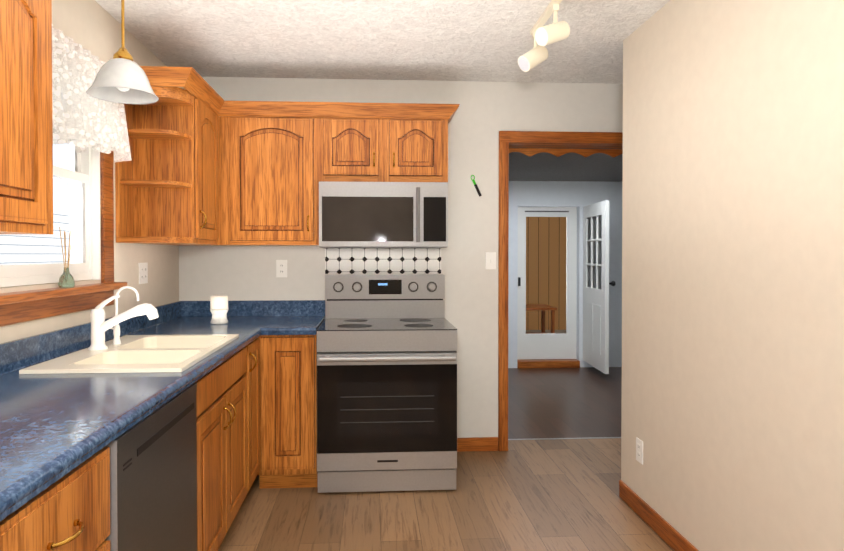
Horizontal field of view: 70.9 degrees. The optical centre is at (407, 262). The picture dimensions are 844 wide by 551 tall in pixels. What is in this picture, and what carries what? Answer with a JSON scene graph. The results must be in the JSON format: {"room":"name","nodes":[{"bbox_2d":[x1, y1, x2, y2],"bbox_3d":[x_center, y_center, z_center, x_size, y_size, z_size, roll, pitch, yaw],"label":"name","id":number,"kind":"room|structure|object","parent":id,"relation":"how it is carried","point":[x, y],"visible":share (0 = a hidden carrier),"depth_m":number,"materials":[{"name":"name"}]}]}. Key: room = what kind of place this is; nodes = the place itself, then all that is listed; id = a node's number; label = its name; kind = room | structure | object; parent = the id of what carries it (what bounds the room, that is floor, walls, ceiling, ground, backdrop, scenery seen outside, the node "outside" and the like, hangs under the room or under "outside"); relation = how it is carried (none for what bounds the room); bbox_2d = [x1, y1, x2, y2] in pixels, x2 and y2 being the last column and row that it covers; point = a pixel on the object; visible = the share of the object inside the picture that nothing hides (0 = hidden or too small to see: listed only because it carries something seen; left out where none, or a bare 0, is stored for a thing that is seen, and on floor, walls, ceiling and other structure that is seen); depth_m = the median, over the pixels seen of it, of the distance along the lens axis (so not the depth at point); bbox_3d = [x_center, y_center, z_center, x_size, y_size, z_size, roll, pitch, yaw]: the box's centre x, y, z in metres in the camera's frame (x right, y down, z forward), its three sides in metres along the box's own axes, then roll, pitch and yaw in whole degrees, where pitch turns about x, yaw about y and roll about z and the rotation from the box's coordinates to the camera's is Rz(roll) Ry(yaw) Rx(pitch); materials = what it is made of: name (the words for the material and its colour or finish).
{"room":"kitchen","nodes":[
{"label":"kitchen","id":0,"kind":"room"},
{"bbox_2d":[0,0,178,342],"bbox_3d":[-1.396,0.067,1.105,0.140,2.470,5.800,0,1,-3],"label":"wall","id":1,"kind":"structure","parent":0,"point":[93,27],"depth_m":2.88,"materials":[{"name":"paint"}]},
{"bbox_2d":[0,0,52,233],"bbox_3d":[-1.168,-0.464,1.426,0.345,0.775,0.571,0,1,-3],"label":"upper cabinet","id":2,"kind":"object","parent":1,"relation":"attached to","point":[26,122],"depth_m":1.56,"materials":[{"name":"brown wood"}]},
{"bbox_2d":[0,143,126,326],"bbox_3d":[-1.407,-0.350,2.276,0.175,1.125,1.154,0,1,-3],"label":"window unit","id":3,"kind":"structure","parent":1,"relation":"in","point":[29,259],"depth_m":2.53,"materials":[{"name":"white plastic"}]},
{"bbox_2d":[58,227,74,287],"bbox_3d":[-1.364,-0.019,2.366,0.060,0.239,0.100,0,1,-3],"label":"reed diffuser","id":4,"kind":"object","parent":3,"relation":"on","point":[66,279],"visible":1,"depth_m":2.35,"materials":[{"name":"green glass"}]},
{"bbox_2d":[52,24,131,162],"bbox_3d":[-1.326,-0.661,2.312,0.103,0.454,1.020,0,1,-3],"label":"curtain valance","id":5,"kind":"object","parent":3,"relation":"attached to","point":[82,119],"visible":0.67,"depth_m":2.40,"materials":[{"name":"white fabric"}]},
{"bbox_2d":[138,263,147,283],"bbox_3d":[-1.445,0.061,3.241,0.007,0.115,0.115,0,1,-3],"label":"outlet","id":6,"kind":"object","parent":1,"relation":"attached to","point":[143,273],"visible":1,"depth_m":3.24,"materials":[{"name":"white plastic"}]},
{"bbox_2d":[124,76,231,245],"bbox_3d":[-1.242,-0.522,3.305,0.414,0.844,0.470,0,1,-3],"label":"upper cabinet","id":7,"kind":"object","parent":1,"relation":"attached to","point":[207,165],"depth_m":3.07,"materials":[{"name":"brown wood"}]},
{"bbox_2d":[95,0,669,83],"bbox_3d":[0.461,-1.219,1.196,3.860,0.100,5.800,0,1,-3],"label":"ceiling","id":8,"kind":"structure","parent":0,"point":[463,40],"depth_m":3.15,"materials":[{"name":"white paint"}]},
{"bbox_2d":[86,0,158,103],"bbox_3d":[-1.094,-0.911,2.277,0.254,0.542,0.254,0,1,-3],"label":"pendant light","id":9,"kind":"object","parent":8,"relation":"hanging from","point":[121,77],"visible":1,"depth_m":2.25,"materials":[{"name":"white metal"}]},
{"bbox_2d":[518,0,569,71],"bbox_3d":[0.676,-1.072,2.579,0.188,0.227,0.977,0,1,-3],"label":"track spotlight","id":10,"kind":"object","parent":8,"relation":"attached to","point":[543,36],"visible":1,"depth_m":2.69,"materials":[{"name":"white metal"}]},
{"bbox_2d":[179,77,622,437],"bbox_3d":[1.007,0.030,4.068,5.280,2.470,0.160,0,1,-3],"label":"wall","id":11,"kind":"structure","parent":0,"point":[485,114],"depth_m":3.95,"materials":[{"name":"paint"}]},
{"bbox_2d":[228,101,327,245],"bbox_3d":[-0.823,-0.526,3.661,0.640,0.844,0.420,0,1,-3],"label":"upper cabinet","id":12,"kind":"object","parent":11,"relation":"attached to","point":[278,150],"depth_m":3.53,"materials":[{"name":"brown wood"}]},
{"bbox_2d":[276,260,286,276],"bbox_3d":[-0.823,0.043,3.878,0.070,0.115,0.007,0,1,-3],"label":"electrical outlet","id":13,"kind":"object","parent":11,"relation":"attached to","point":[281,268],"visible":1,"depth_m":3.88,"materials":[{"name":"white plastic"}]},
{"bbox_2d":[328,102,391,181],"bbox_3d":[-0.325,-0.718,3.725,0.428,0.462,0.345,0,1,-3],"label":"upper cabinet","id":14,"kind":"object","parent":11,"relation":"attached to","point":[359,134],"depth_m":3.56,"materials":[{"name":"brown wood"}]},
{"bbox_2d":[319,181,447,247],"bbox_3d":[-0.150,-0.286,3.686,0.767,0.392,0.453,0,1,-3],"label":"over-the-range microwave","id":15,"kind":"object","parent":14,"relation":"attached to","point":[383,214],"visible":1,"depth_m":3.51,"materials":[{"name":"silver metal"}]},
{"bbox_2d":[325,248,440,273],"bbox_3d":[-0.158,-0.006,3.916,0.767,0.167,0.008,0,1,-3],"label":"tile backsplash","id":16,"kind":"structure","parent":11,"relation":"attached to","point":[375,261],"depth_m":3.91,"materials":[{"name":"white tile"}]},
{"bbox_2d":[392,103,451,181],"bbox_3d":[0.024,-0.718,3.745,0.429,0.462,0.345,0,1,-3],"label":"upper cabinet","id":17,"kind":"object","parent":11,"relation":"attached to","point":[419,131],"depth_m":3.58,"materials":[{"name":"brown wood"}]},
{"bbox_2d":[471,175,481,196],"bbox_3d":[0.458,-0.508,3.940,0.076,0.146,0.019,0,1,-3],"label":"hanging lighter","id":18,"kind":"object","parent":11,"relation":"hanging from","point":[477,188],"visible":1,"depth_m":3.93,"materials":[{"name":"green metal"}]},
{"bbox_2d":[457,437,497,451],"bbox_3d":[0.425,1.221,3.963,0.368,0.092,0.013,0,1,-3],"label":"baseboard","id":19,"kind":"structure","parent":11,"relation":"attached to","point":[477,444],"depth_m":3.96,"materials":[{"name":"brown wood"}]},
{"bbox_2d":[486,252,495,268],"bbox_3d":[0.557,-0.008,3.955,0.070,0.115,0.011,0,1,-3],"label":"light switch","id":20,"kind":"object","parent":11,"relation":"attached to","point":[490,260],"visible":1,"depth_m":3.96,"materials":[{"name":"white plastic"}]},
{"bbox_2d":[498,131,622,450],"bbox_3d":[1.135,0.195,4.083,1.063,2.140,0.209,0,1,-3],"label":"door frame","id":21,"kind":"structure","parent":11,"relation":"attached to","point":[529,143],"depth_m":3.96,"materials":[{"name":"brown wood"}]},
{"bbox_2d":[218,367,673,550],"bbox_3d":[1.088,1.331,2.682,5.280,0.103,8.630,0,1,-3],"label":"floor","id":22,"kind":"structure","parent":0,"point":[544,495],"depth_m":3.14,"materials":[{"name":"brown wood"}]},
{"bbox_2d":[0,494,203,550],"bbox_3d":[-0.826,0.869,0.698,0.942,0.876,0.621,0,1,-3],"label":"base cabinet","id":23,"kind":"object","parent":22,"relation":"on","point":[41,524],"depth_m":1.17,"materials":[{"name":"brown wood"}]},
{"bbox_2d":[34,430,251,550],"bbox_3d":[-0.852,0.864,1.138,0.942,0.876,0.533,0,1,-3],"label":"base cabinet","id":24,"kind":"object","parent":22,"relation":"on","point":[224,457],"depth_m":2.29,"materials":[{"name":"brown wood"}]},
{"bbox_2d":[105,383,196,550],"bbox_3d":[-1.021,0.856,1.722,0.620,0.866,0.640,0,1,-3],"label":"dishwasher","id":25,"kind":"object","parent":22,"relation":"on","point":[153,481],"visible":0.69,"depth_m":1.69,"materials":[{"name":"black metal"}]},
{"bbox_2d":[195,370,291,488],"bbox_3d":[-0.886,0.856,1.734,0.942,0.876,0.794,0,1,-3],"label":"base cabinet","id":26,"kind":"object","parent":22,"relation":"on","point":[256,401],"depth_m":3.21,"materials":[{"name":"brown wood"}]},
{"bbox_2d":[213,338,315,487],"bbox_3d":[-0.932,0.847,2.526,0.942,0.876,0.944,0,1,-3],"label":"base cabinet","id":27,"kind":"object","parent":22,"relation":"on","point":[298,355],"depth_m":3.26,"materials":[{"name":"brown wood"}]},
{"bbox_2d":[258,334,316,486],"bbox_3d":[-0.982,0.836,3.390,0.942,0.876,0.976,0,1,-3],"label":"base cabinet","id":28,"kind":"object","parent":22,"relation":"on","point":[261,336],"depth_m":3.27,"materials":[{"name":"brown wood"}]},
{"bbox_2d":[0,300,324,521],"bbox_3d":[-0.908,0.343,2.126,0.944,0.140,3.496,0,1,-3],"label":"countertop","id":29,"kind":"structure","parent":28,"relation":"on","point":[54,428],"depth_m":1.78,"materials":[{"name":"blue laminate"}]},
{"bbox_2d":[88,286,158,349],"bbox_3d":[-1.149,0.229,2.449,0.301,0.250,0.231,0,1,-3],"label":"faucet","id":30,"kind":"object","parent":29,"relation":"on","point":[100,325],"visible":1,"depth_m":2.39,"materials":[{"name":"white plastic"}]},
{"bbox_2d":[19,334,238,373],"bbox_3d":[-1.056,0.457,2.422,0.532,0.204,0.860,0,1,-3],"label":"sink","id":31,"kind":"object","parent":29,"relation":"in","point":[151,353],"visible":0.5,"depth_m":2.38,"materials":[{"name":"beige ceramic"}]},
{"bbox_2d":[210,295,228,323],"bbox_3d":[-1.090,0.275,3.429,0.104,0.160,0.104,0,1,-3],"label":"candle jar","id":32,"kind":"object","parent":29,"relation":"on","point":[219,308],"visible":1,"depth_m":3.39,"materials":[{"name":"ceramic"}]},
{"bbox_2d":[317,274,456,492],"bbox_3d":[-0.126,0.679,3.544,0.772,1.184,0.748,0,1,-3],"label":"stove","id":33,"kind":"object","parent":22,"relation":"on","point":[386,383],"visible":1,"depth_m":3.25,"materials":[{"name":"silver metal"}]},
{"bbox_2d":[508,181,621,367],"bbox_3d":[1.242,0.080,6.927,4.200,2.300,0.140,0,1,-3],"label":"wall","id":34,"kind":"structure","parent":0,"point":[579,195],"depth_m":6.90,"materials":[{"name":"white paint"}]},
{"bbox_2d":[517,207,576,358],"bbox_3d":[1.636,0.249,6.962,0.722,1.791,0.060,0,1,-3],"label":"storm door","id":35,"kind":"structure","parent":34,"relation":"in","point":[547,286],"depth_m":6.97,"materials":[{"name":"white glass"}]},
{"bbox_2d":[517,359,579,368],"bbox_3d":[1.638,1.188,6.949,0.730,0.082,0.170,0,1,-3],"label":"sill","id":36,"kind":"structure","parent":34,"relation":"attached to","point":[548,363],"depth_m":6.87,"materials":[{"name":"brown wood"}]},
{"bbox_2d":[583,200,615,373],"bbox_3d":[2.078,0.254,6.496,0.129,1.790,0.801,0,1,-3],"label":"entry door","id":37,"kind":"structure","parent":34,"relation":"in","point":[596,283],"depth_m":6.38,"materials":[{"name":"white wood"}]},
{"bbox_2d":[509,147,622,181],"bbox_3d":[1.320,-0.989,5.571,4.480,0.130,2.830,0,1,-3],"label":"ceiling","id":38,"kind":"structure","parent":0,"point":[543,166],"depth_m":5.80,"materials":[{"name":"grey paint"}]},
{"bbox_2d":[621,0,843,550],"bbox_3d":[1.373,0.071,0.790,0.140,2.470,4.853,0,1,-3],"label":"wall","id":39,"kind":"structure","parent":0,"point":[732,408],"depth_m":2.17,"materials":[{"name":"paint"}]},
{"bbox_2d":[636,437,642,464],"bbox_3d":[1.173,0.954,2.992,0.007,0.115,0.070,0,1,-3],"label":"outlet","id":40,"kind":"object","parent":39,"relation":"attached to","point":[639,450],"visible":1,"depth_m":2.98,"materials":[{"name":"white plastic"}]},
{"bbox_2d":[619,480,698,550],"bbox_3d":[1.296,1.260,0.820,0.013,0.092,4.811,0,1,-3],"label":"baseboard","id":41,"kind":"structure","parent":39,"relation":"attached to","point":[674,539],"depth_m":2.81,"materials":[{"name":"brown wood"}]}
]}

